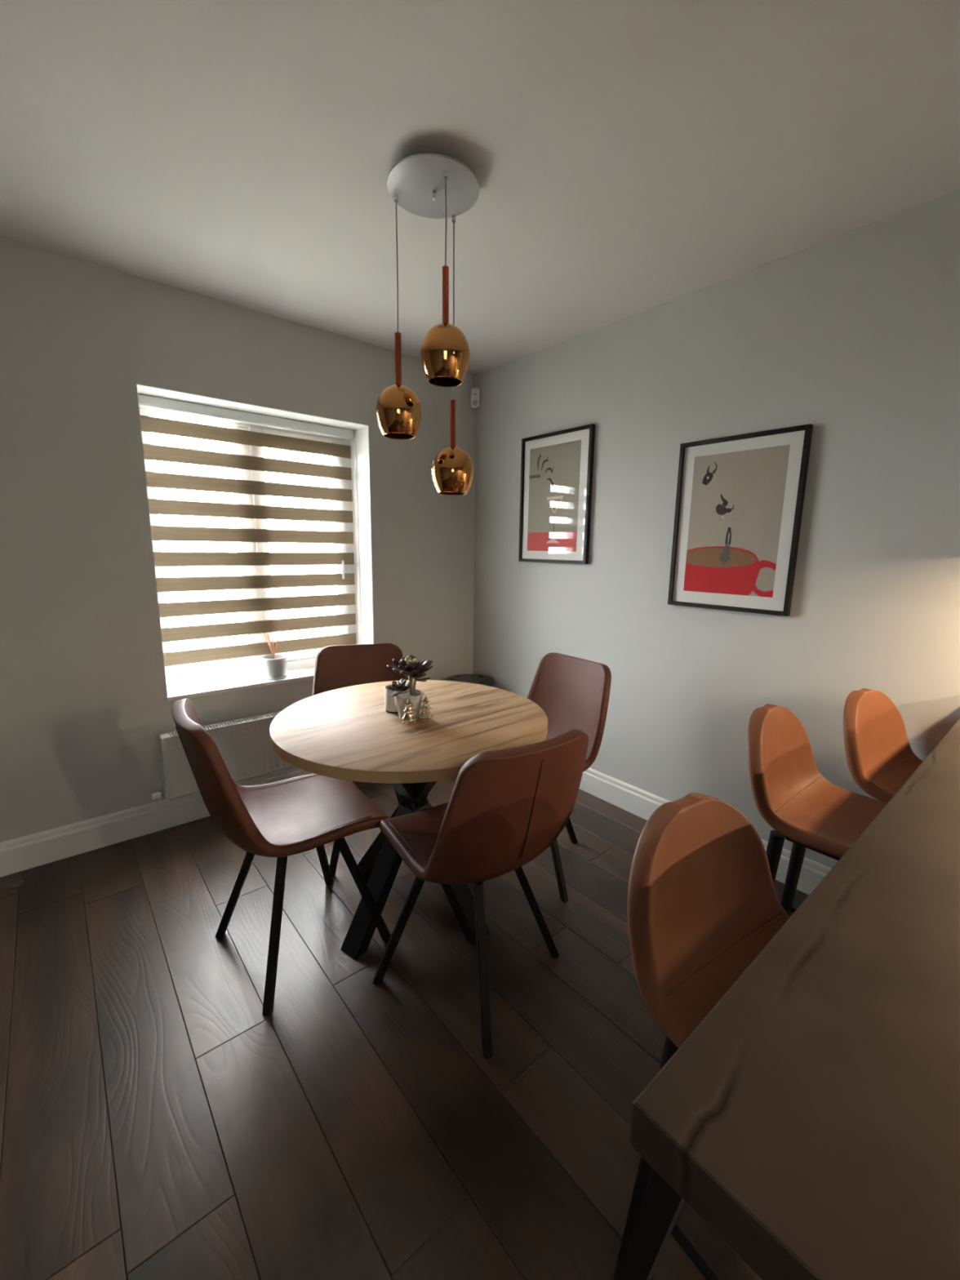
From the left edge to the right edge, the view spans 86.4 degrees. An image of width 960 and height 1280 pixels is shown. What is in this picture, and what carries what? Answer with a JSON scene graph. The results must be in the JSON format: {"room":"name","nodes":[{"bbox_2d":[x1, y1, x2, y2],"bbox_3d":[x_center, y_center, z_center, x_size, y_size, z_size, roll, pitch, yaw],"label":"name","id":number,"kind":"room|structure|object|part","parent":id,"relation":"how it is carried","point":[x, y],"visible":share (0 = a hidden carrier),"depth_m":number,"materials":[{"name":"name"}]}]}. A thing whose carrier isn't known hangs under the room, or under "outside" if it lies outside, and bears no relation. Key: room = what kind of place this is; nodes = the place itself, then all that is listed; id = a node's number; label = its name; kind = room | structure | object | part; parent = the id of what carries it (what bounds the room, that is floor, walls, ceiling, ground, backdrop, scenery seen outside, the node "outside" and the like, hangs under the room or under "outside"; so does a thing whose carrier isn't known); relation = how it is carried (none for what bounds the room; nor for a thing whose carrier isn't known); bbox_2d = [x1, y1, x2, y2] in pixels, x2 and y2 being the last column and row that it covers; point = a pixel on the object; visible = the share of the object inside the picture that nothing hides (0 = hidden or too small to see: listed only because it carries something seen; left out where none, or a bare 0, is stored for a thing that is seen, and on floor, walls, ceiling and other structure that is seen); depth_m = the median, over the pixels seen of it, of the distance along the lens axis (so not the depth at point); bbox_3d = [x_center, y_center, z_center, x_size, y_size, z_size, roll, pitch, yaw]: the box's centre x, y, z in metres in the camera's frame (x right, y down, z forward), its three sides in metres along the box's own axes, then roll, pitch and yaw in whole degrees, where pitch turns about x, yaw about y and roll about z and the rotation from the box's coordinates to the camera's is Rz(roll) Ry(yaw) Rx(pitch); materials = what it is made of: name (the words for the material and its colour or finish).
{"room":"dining room","nodes":[
{"label":"dining room","id":0,"kind":"room"},
{"bbox_2d":[0,235,475,842],"bbox_3d":[-1.898,-0.215,2.084,5.200,2.500,0.300,-8,13,-39],"label":"wall","id":1,"kind":"structure","parent":0,"point":[85,707],"depth_m":2.17,"materials":[{"name":"grey paint"}]},
{"bbox_2d":[0,765,312,877],"bbox_3d":[-1.811,0.869,2.157,4.600,0.140,0.017,-8,13,-39],"label":"baseboard","id":2,"kind":"structure","parent":1,"relation":"attached to","point":[17,855],"depth_m":2.27,"materials":[{"name":"white paint"}]},
{"bbox_2d":[151,711,293,801],"bbox_3d":[-1.014,0.527,2.706,1.252,0.310,0.084,-8,13,-39],"label":"radiator","id":3,"kind":"object","parent":1,"relation":"attached to","point":[245,748],"visible":0.39,"depth_m":2.50,"materials":[{"name":"white metal"}]},
{"bbox_2d":[161,711,280,739],"bbox_3d":[-0.988,0.378,2.690,1.176,0.010,0.066,-8,13,-39],"label":"grille","id":4,"kind":"object","parent":3,"relation":"attached to","point":[264,718],"depth_m":2.50,"materials":[{"name":"white metal"}]},
{"bbox_3d":[-1.006,0.520,2.736,1.176,0.283,0.008,-8,13,-39],"label":"panel","id":5,"kind":"part","parent":3,"relation":"part of","materials":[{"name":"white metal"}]},
{"bbox_2d":[136,383,373,701],"bbox_3d":[-1.113,-0.465,2.684,1.069,1.372,0.273,-8,13,-39],"label":"window","id":6,"kind":"structure","parent":1,"relation":"in","point":[196,685],"depth_m":2.74,"materials":[{"name":"white paint"}]},
{"bbox_3d":[-1.100,0.205,2.778,1.069,0.020,0.203,-8,13,-39],"label":"sill","id":7,"kind":"part","parent":6,"relation":"part of","materials":[{"name":"white paint"}]},
{"bbox_2d":[137,393,360,677],"bbox_3d":[-1.135,-0.505,2.705,1.061,1.291,0.054,-8,13,-39],"label":"roller blind","id":8,"kind":"object","parent":6,"relation":"attached to","point":[148,424],"visible":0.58,"depth_m":2.64,"materials":[{"name":"beige fabric"}]},
{"bbox_3d":[-1.145,0.124,2.816,1.017,0.013,0.014,-8,13,-39],"label":"rail","id":9,"kind":"part","parent":8,"relation":"part of","materials":[{"name":"white metal"}]},
{"bbox_3d":[-0.722,-0.624,3.010,0.017,1.072,0.002,-8,13,-39],"label":"bead chain","id":10,"kind":"part","parent":8,"relation":"part of","materials":[{"name":"white plastic"}]},
{"bbox_2d":[261,631,287,679],"bbox_3d":[-1.098,0.081,2.723,0.126,0.244,0.126,-8,13,-39],"label":"reed diffuser","id":11,"kind":"object","parent":6,"relation":"on","point":[273,666],"visible":1,"depth_m":2.69,"materials":[{"name":"grey ceramic"}]},
{"bbox_3d":[-0.810,-0.423,3.010,0.025,0.130,0.028,-8,13,-39],"label":"handle","id":12,"kind":"part","parent":6,"relation":"part of","materials":[{"name":"white plastic"}]},
{"bbox_2d":[471,374,479,408],"bbox_3d":[-0.027,-1.554,3.188,0.054,0.203,0.070,2,10,5],"label":"sensor","id":13,"kind":"object","parent":1,"relation":"attached to","point":[475,392],"visible":1,"depth_m":3.17,"materials":[{"name":"white plastic"}]},
{"bbox_2d":[261,654,287,679],"bbox_3d":[-1.099,0.145,2.734,0.126,0.114,0.126,-8,13,-39],"label":"jar","id":14,"kind":"object","parent":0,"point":[273,666],"depth_m":2.69,"materials":[{"name":"grey ceramic"}]},
{"bbox_2d":[0,778,808,1279],"bbox_3d":[-0.437,1.300,0.568,4.600,0.100,4.300,-8,13,-39],"label":"floor","id":15,"kind":"structure","parent":0,"point":[155,1124],"depth_m":1.32,"materials":[{"name":"black wood"}]},
{"bbox_2d":[7,880,23,888],"bbox_3d":[-1.834,0.964,2.019,0.048,0.005,0.048,-8,13,-39],"label":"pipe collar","id":16,"kind":"object","parent":15,"relation":"on","point":[17,883],"visible":1,"depth_m":2.02,"materials":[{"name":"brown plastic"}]},
{"bbox_2d":[171,698,391,1016],"bbox_3d":[-0.627,0.605,1.676,0.601,0.866,0.503,-7,13,-35],"label":"dining chair","id":17,"kind":"object","parent":15,"relation":"on","point":[280,820],"visible":0.94,"depth_m":1.58,"materials":[{"name":"leather"}]},
{"bbox_3d":[-0.816,0.824,1.737,0.193,0.407,0.025,1,10,1],"label":"leg","id":18,"kind":"part","parent":17,"relation":"part of","materials":[{"name":"black metal"}]},
{"bbox_3d":[-0.611,0.865,1.530,0.025,0.407,0.193,1,10,1],"label":"leg","id":19,"kind":"part","parent":17,"relation":"part of","materials":[{"name":"black metal"}]},
{"bbox_3d":[-0.604,0.790,1.939,0.025,0.407,0.193,1,10,1],"label":"leg","id":20,"kind":"part","parent":17,"relation":"part of","materials":[{"name":"black metal"}]},
{"bbox_3d":[-0.400,0.831,1.731,0.193,0.407,0.025,1,10,1],"label":"leg","id":21,"kind":"part","parent":17,"relation":"part of","materials":[{"name":"black metal"}]},
{"bbox_2d":[311,643,408,877],"bbox_3d":[-0.506,0.490,2.317,0.478,0.866,0.584,-3,11,-19],"label":"dining chair","id":22,"kind":"object","parent":15,"relation":"on","point":[336,667],"visible":0.31,"depth_m":2.46,"materials":[{"name":"brown leather"}]},
{"bbox_3d":[-0.577,0.754,2.140,0.025,0.407,0.193,5,11,22],"label":"leg","id":23,"kind":"part","parent":22,"relation":"part of","materials":[{"name":"black metal"}]},
{"bbox_3d":[-0.421,0.688,2.520,0.025,0.407,0.193,5,11,22],"label":"leg","id":24,"kind":"part","parent":22,"relation":"part of","materials":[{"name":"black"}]},
{"bbox_2d":[269,680,547,959],"bbox_3d":[-0.242,0.631,1.887,0.950,0.748,0.950,-8,13,-39],"label":"dining table","id":25,"kind":"object","parent":15,"relation":"on","point":[348,733],"visible":0.77,"depth_m":1.71,"materials":[{"name":"brown wood"}]},
{"bbox_3d":[-0.273,0.661,1.850,0.080,0.700,0.546,8,13,35],"label":"leg","id":26,"kind":"part","parent":25,"relation":"part of","materials":[{"name":"black metal"}]},
{"bbox_2d":[384,684,398,713],"bbox_3d":[-0.304,0.207,1.852,0.081,0.096,0.081,-8,13,-39],"label":"potted succulent","id":27,"kind":"object","parent":25,"relation":"on","point":[389,701],"visible":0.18,"depth_m":1.82,"materials":[{"name":"grey ceramic"}]},
{"bbox_3d":[-0.285,0.648,1.922,0.208,0.700,0.548,-8,13,-39],"label":"leg","id":28,"kind":"part","parent":25,"relation":"part of","materials":[{"name":"black metal"}]},
{"bbox_2d":[400,697,417,725],"bbox_3d":[-0.236,0.237,1.715,0.054,0.088,0.051,7,12,32],"label":"shaker","id":29,"kind":"object","parent":25,"relation":"on","point":[409,717],"visible":1,"depth_m":1.70,"materials":[{"name":"gold metal"}]},
{"bbox_2d":[386,654,433,719],"bbox_3d":[-0.240,0.164,1.766,0.164,0.213,0.150,3,11,14],"label":"potted succulent","id":30,"kind":"object","parent":25,"relation":"on","point":[410,666],"visible":0.99,"depth_m":1.74,"materials":[{"name":"grey ceramic"}]},
{"bbox_3d":[-0.237,0.155,1.768,0.015,0.075,0.016,-8,13,-39],"label":"stem","id":31,"kind":"part","parent":30,"relation":"part of","materials":[{"name":"brown"}]},
{"bbox_3d":[-0.229,0.161,1.786,0.018,0.059,0.010,-4,11,-26],"label":"stem","id":32,"kind":"part","parent":30,"relation":"part of","materials":[{"name":"brown"}]},
{"bbox_3d":[-0.211,0.647,1.934,0.080,0.700,0.546,8,13,35],"label":"leg","id":33,"kind":"part","parent":25,"relation":"part of","materials":[{"name":"black metal"}]},
{"bbox_2d":[418,695,434,722],"bbox_3d":[-0.185,0.232,1.746,0.054,0.088,0.051,2,10,4],"label":"shaker","id":34,"kind":"object","parent":25,"relation":"on","point":[425,713],"visible":1,"depth_m":1.73,"materials":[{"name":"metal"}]},
{"bbox_3d":[-0.200,0.660,1.861,0.546,0.700,0.080,8,13,35],"label":"leg","id":35,"kind":"part","parent":25,"relation":"part of","materials":[{"name":"black metal"}]},
{"bbox_2d":[373,728,588,1058],"bbox_3d":[-0.018,0.635,1.560,0.562,0.864,0.602,-6,12,-34],"label":"dining chair","id":36,"kind":"object","parent":15,"relation":"on","point":[504,808],"visible":1,"depth_m":1.31,"materials":[{"name":"brown leather"}]},
{"bbox_3d":[-0.237,0.861,1.577,0.193,0.407,0.025,-1,10,-11],"label":"leg","id":37,"kind":"part","parent":36,"relation":"part of","materials":[{"name":"black metal"}]},
{"bbox_3d":[-0.030,0.662,1.581,0.220,0.035,0.220,8,12,33],"label":"swivel plate","id":38,"kind":"part","parent":36,"relation":"part of","materials":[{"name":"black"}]},
{"bbox_3d":[0.007,0.894,1.416,0.025,0.407,0.193,-1,10,-11],"label":"leg","id":39,"kind":"part","parent":36,"relation":"part of","materials":[{"name":"black metal"}]},
{"bbox_3d":[0.172,0.853,1.656,0.193,0.407,0.025,-1,10,-11],"label":"leg","id":40,"kind":"part","parent":36,"relation":"part of","materials":[{"name":"black metal"}]},
{"bbox_2d":[526,652,611,902],"bbox_3d":[0.197,0.530,2.155,0.626,0.865,0.607,-7,13,-35],"label":"dining chair","id":41,"kind":"object","parent":15,"relation":"on","point":[573,692],"visible":0.44,"depth_m":2.22,"materials":[{"name":"brown leather"}]},
{"bbox_3d":[0.289,0.790,2.013,0.025,0.407,0.193,-5,12,-29],"label":"leg","id":42,"kind":"part","parent":41,"relation":"part of","materials":[{"name":"black metal"}]},
{"bbox_3d":[0.367,0.740,2.292,0.193,0.407,0.025,-5,12,-29],"label":"leg","id":43,"kind":"part","parent":41,"relation":"part of","materials":[{"name":"black metal"}]},
{"bbox_2d":[613,792,790,1279],"bbox_3d":[0.464,0.757,0.830,0.380,0.900,0.424,-6,12,-33],"label":"bar stool","id":44,"kind":"object","parent":15,"relation":"on","point":[704,903],"visible":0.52,"depth_m":0.88,"materials":[{"name":"orange leather"}]},
{"bbox_3d":[0.294,0.903,0.883,0.091,0.590,0.036,4,11,16],"label":"leg","id":45,"kind":"part","parent":44,"relation":"part of","materials":[{"name":"black metal"}]},
{"bbox_2d":[613,718,959,1279],"bbox_3d":[1.048,0.765,0.769,1.955,0.919,1.003,-8,13,-39],"label":"table","id":46,"kind":"object","parent":15,"relation":"on","point":[811,1118],"depth_m":0.41,"materials":[{"name":"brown wood"}]},
{"bbox_3d":[0.074,0.820,0.505,0.202,0.878,0.030,4,11,19],"label":"leg","id":47,"kind":"part","parent":46,"relation":"part of","materials":[{"name":"black metal"}]},
{"bbox_2d":[746,703,887,915],"bbox_3d":[0.943,0.661,1.401,0.380,0.900,0.423,-8,13,-39],"label":"bar stool","id":48,"kind":"object","parent":15,"relation":"on","point":[804,809],"visible":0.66,"depth_m":1.42,"materials":[{"name":"orange leather"}]},
{"bbox_3d":[0.771,0.810,1.434,0.091,0.590,0.036,3,10,9],"label":"leg","id":49,"kind":"part","parent":48,"relation":"part of","materials":[{"name":"black metal"}]},
{"bbox_3d":[0.964,0.783,1.594,0.036,0.590,0.091,1,10,0],"label":"leg","id":50,"kind":"part","parent":48,"relation":"part of","materials":[{"name":"black metal"}]},
{"bbox_3d":[0.953,0.528,1.367,0.200,0.022,0.180,-8,13,-39],"label":"under frame","id":51,"kind":"part","parent":48,"relation":"part of","materials":[{"name":"black"}]},
{"bbox_2d":[843,688,923,803],"bbox_3d":[1.339,0.634,1.577,0.380,0.900,0.424,-6,12,-32],"label":"bar stool","id":52,"kind":"object","parent":15,"relation":"on","point":[880,757],"visible":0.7,"depth_m":1.64,"materials":[{"name":"orange leather"}]},
{"bbox_3d":[-0.072,0.524,3.335,0.324,0.450,0.324,-8,13,-39],"label":"stool","id":53,"kind":"object","parent":15,"relation":"on","visible":0},
{"bbox_2d":[444,674,494,686],"bbox_3d":[-0.071,0.475,3.326,0.324,0.451,0.324,11,14,43],"label":"stool","id":54,"kind":"object","parent":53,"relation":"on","point":[471,678],"visible":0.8,"depth_m":3.29,"materials":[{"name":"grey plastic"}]},
{"bbox_2d":[393,688,424,719],"bbox_3d":[-0.246,0.226,1.776,0.106,0.088,0.106,-8,13,-39],"label":"pot","id":55,"kind":"object","parent":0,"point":[415,695],"depth_m":1.75,"materials":[{"name":"grey ceramic"}]},
{"bbox_2d":[0,0,959,374],"bbox_3d":[-0.402,-1.185,0.118,5.200,0.150,4.900,-8,13,-39],"label":"ceiling","id":56,"kind":"structure","parent":0,"point":[626,158],"depth_m":1.36,"materials":[{"name":"paint"}]},
{"bbox_2d":[375,153,479,495],"bbox_3d":[-0.127,-0.922,1.589,0.331,0.882,0.319,-8,13,-39],"label":"pendant lamp","id":57,"kind":"object","parent":56,"relation":"hanging from","point":[428,185],"visible":1,"depth_m":1.54,"materials":[{"name":"gold metal"}]},
{"bbox_3d":[-0.252,-1.132,1.558,0.006,0.363,0.004,-8,13,-39],"label":"cord","id":58,"kind":"part","parent":57,"relation":"part of","materials":[{"name":"grey plastic"}]},
{"bbox_3d":[-0.256,-0.877,1.604,0.019,0.155,0.019,-8,13,-39],"label":"rod","id":59,"kind":"part","parent":57,"relation":"part of","materials":[{"name":"orange metal"}]},
{"bbox_3d":[-0.258,-0.729,1.631,0.145,0.153,0.145,-8,13,-39],"label":"lamp shade","id":60,"kind":"part","parent":57,"relation":"part of","materials":[{"name":"gold metal"}]},
{"bbox_3d":[-0.136,-1.321,1.498,0.268,0.007,0.268,-8,13,-39],"label":"ceiling plate","id":61,"kind":"part","parent":57,"relation":"part of","materials":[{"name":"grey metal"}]},
{"bbox_3d":[-0.102,-0.844,1.508,0.145,0.156,0.145,-8,13,-39],"label":"lamp shade","id":62,"kind":"part","parent":57,"relation":"part of","materials":[{"name":"gold metal"}]},
{"bbox_3d":[-0.100,-0.993,1.481,0.019,0.155,0.019,-8,13,-39],"label":"rod","id":63,"kind":"part","parent":57,"relation":"part of","materials":[{"name":"orange metal"}]},
{"bbox_3d":[-0.097,-1.180,1.448,0.006,0.225,0.004,-8,13,-39],"label":"cord","id":64,"kind":"part","parent":57,"relation":"part of","materials":[{"name":"grey plastic"}]},
{"bbox_3d":[-0.091,-0.727,1.726,0.019,0.152,0.019,-8,13,-39],"label":"rod","id":65,"kind":"part","parent":57,"relation":"part of","materials":[{"name":"orange metal"}]},
{"bbox_3d":[-0.093,-0.581,1.752,0.145,0.154,0.145,-8,13,-39],"label":"lamp shade","id":66,"kind":"part","parent":57,"relation":"part of","materials":[{"name":"gold metal"}]},
{"bbox_3d":[-0.086,-1.063,1.665,0.006,0.531,0.004,-8,13,-39],"label":"cord","id":67,"kind":"part","parent":57,"relation":"part of","materials":[{"name":"grey plastic"}]},
{"bbox_2d":[472,189,959,867],"bbox_3d":[1.457,-0.136,1.908,0.300,2.500,4.300,-8,13,-39],"label":"wall","id":68,"kind":"structure","parent":0,"point":[854,335],"depth_m":2.02,"materials":[{"name":"grey paint"}]},
{"bbox_2d":[518,423,595,564],"bbox_3d":[0.405,-0.777,2.814,0.025,0.695,0.502,-8,13,-39],"label":"framed print","id":69,"kind":"object","parent":68,"relation":"attached to","point":[557,468],"visible":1,"depth_m":2.79,"materials":[{"name":"beige paper"}]},
{"bbox_3d":[0.408,-0.627,2.833,0.001,0.140,0.006,-8,13,-39],"label":"printed glass stem","id":70,"kind":"part","parent":69,"relation":"part of","materials":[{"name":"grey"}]},
{"bbox_2d":[578,767,831,894],"bbox_3d":[1.326,0.943,1.993,0.017,0.140,4.283,-8,13,-39],"label":"baseboard","id":71,"kind":"structure","parent":68,"relation":"attached to","point":[642,803],"depth_m":2.59,"materials":[{"name":"white paint"}]},
{"bbox_2d":[667,423,813,616],"bbox_3d":[1.036,-0.473,2.102,0.025,0.700,0.502,-8,13,-39],"label":"framed print","id":72,"kind":"object","parent":68,"relation":"attached to","point":[739,506],"visible":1,"depth_m":2.08,"materials":[{"name":"beige paper"}]},
{"bbox_3d":[0.978,-0.716,2.131,0.001,0.048,0.021,-8,13,-39],"label":"printed diver leg","id":73,"kind":"part","parent":72,"relation":"part of","materials":[{"name":"black paper"}]},
{"bbox_3d":[1.009,-0.577,2.116,0.001,0.053,0.034,-8,13,-39],"label":"printed diver leg","id":74,"kind":"part","parent":72,"relation":"part of","materials":[{"name":"black paper"}]},
{"bbox_3d":[1.026,-0.428,2.119,0.001,0.063,0.015,-8,13,-39],"label":"printed diver leg","id":75,"kind":"part","parent":72,"relation":"part of","materials":[{"name":"black paper"}]},
{"bbox_3d":[1.031,-0.426,2.113,0.001,0.064,0.015,-8,13,-39],"label":"printed diver leg","id":76,"kind":"part","parent":72,"relation":"part of","materials":[{"name":"black paper"}]},
{"bbox_3d":[1.124,-0.244,2.032,0.001,0.144,0.086,-8,13,-39],"label":"printed cup handle","id":77,"kind":"part","parent":72,"relation":"part of","materials":[{"name":"red paper"}]},
{"label":"outside","id":78,"kind":"structure","parent":0,"visible":0},
{"bbox_2d":[163,564,334,673],"bbox_3d":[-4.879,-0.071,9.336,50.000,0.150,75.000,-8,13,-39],"label":"window pane","id":79,"kind":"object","parent":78,"point":[206,571],"depth_m":12.43,"materials":[{"name":"glass"}]}
]}

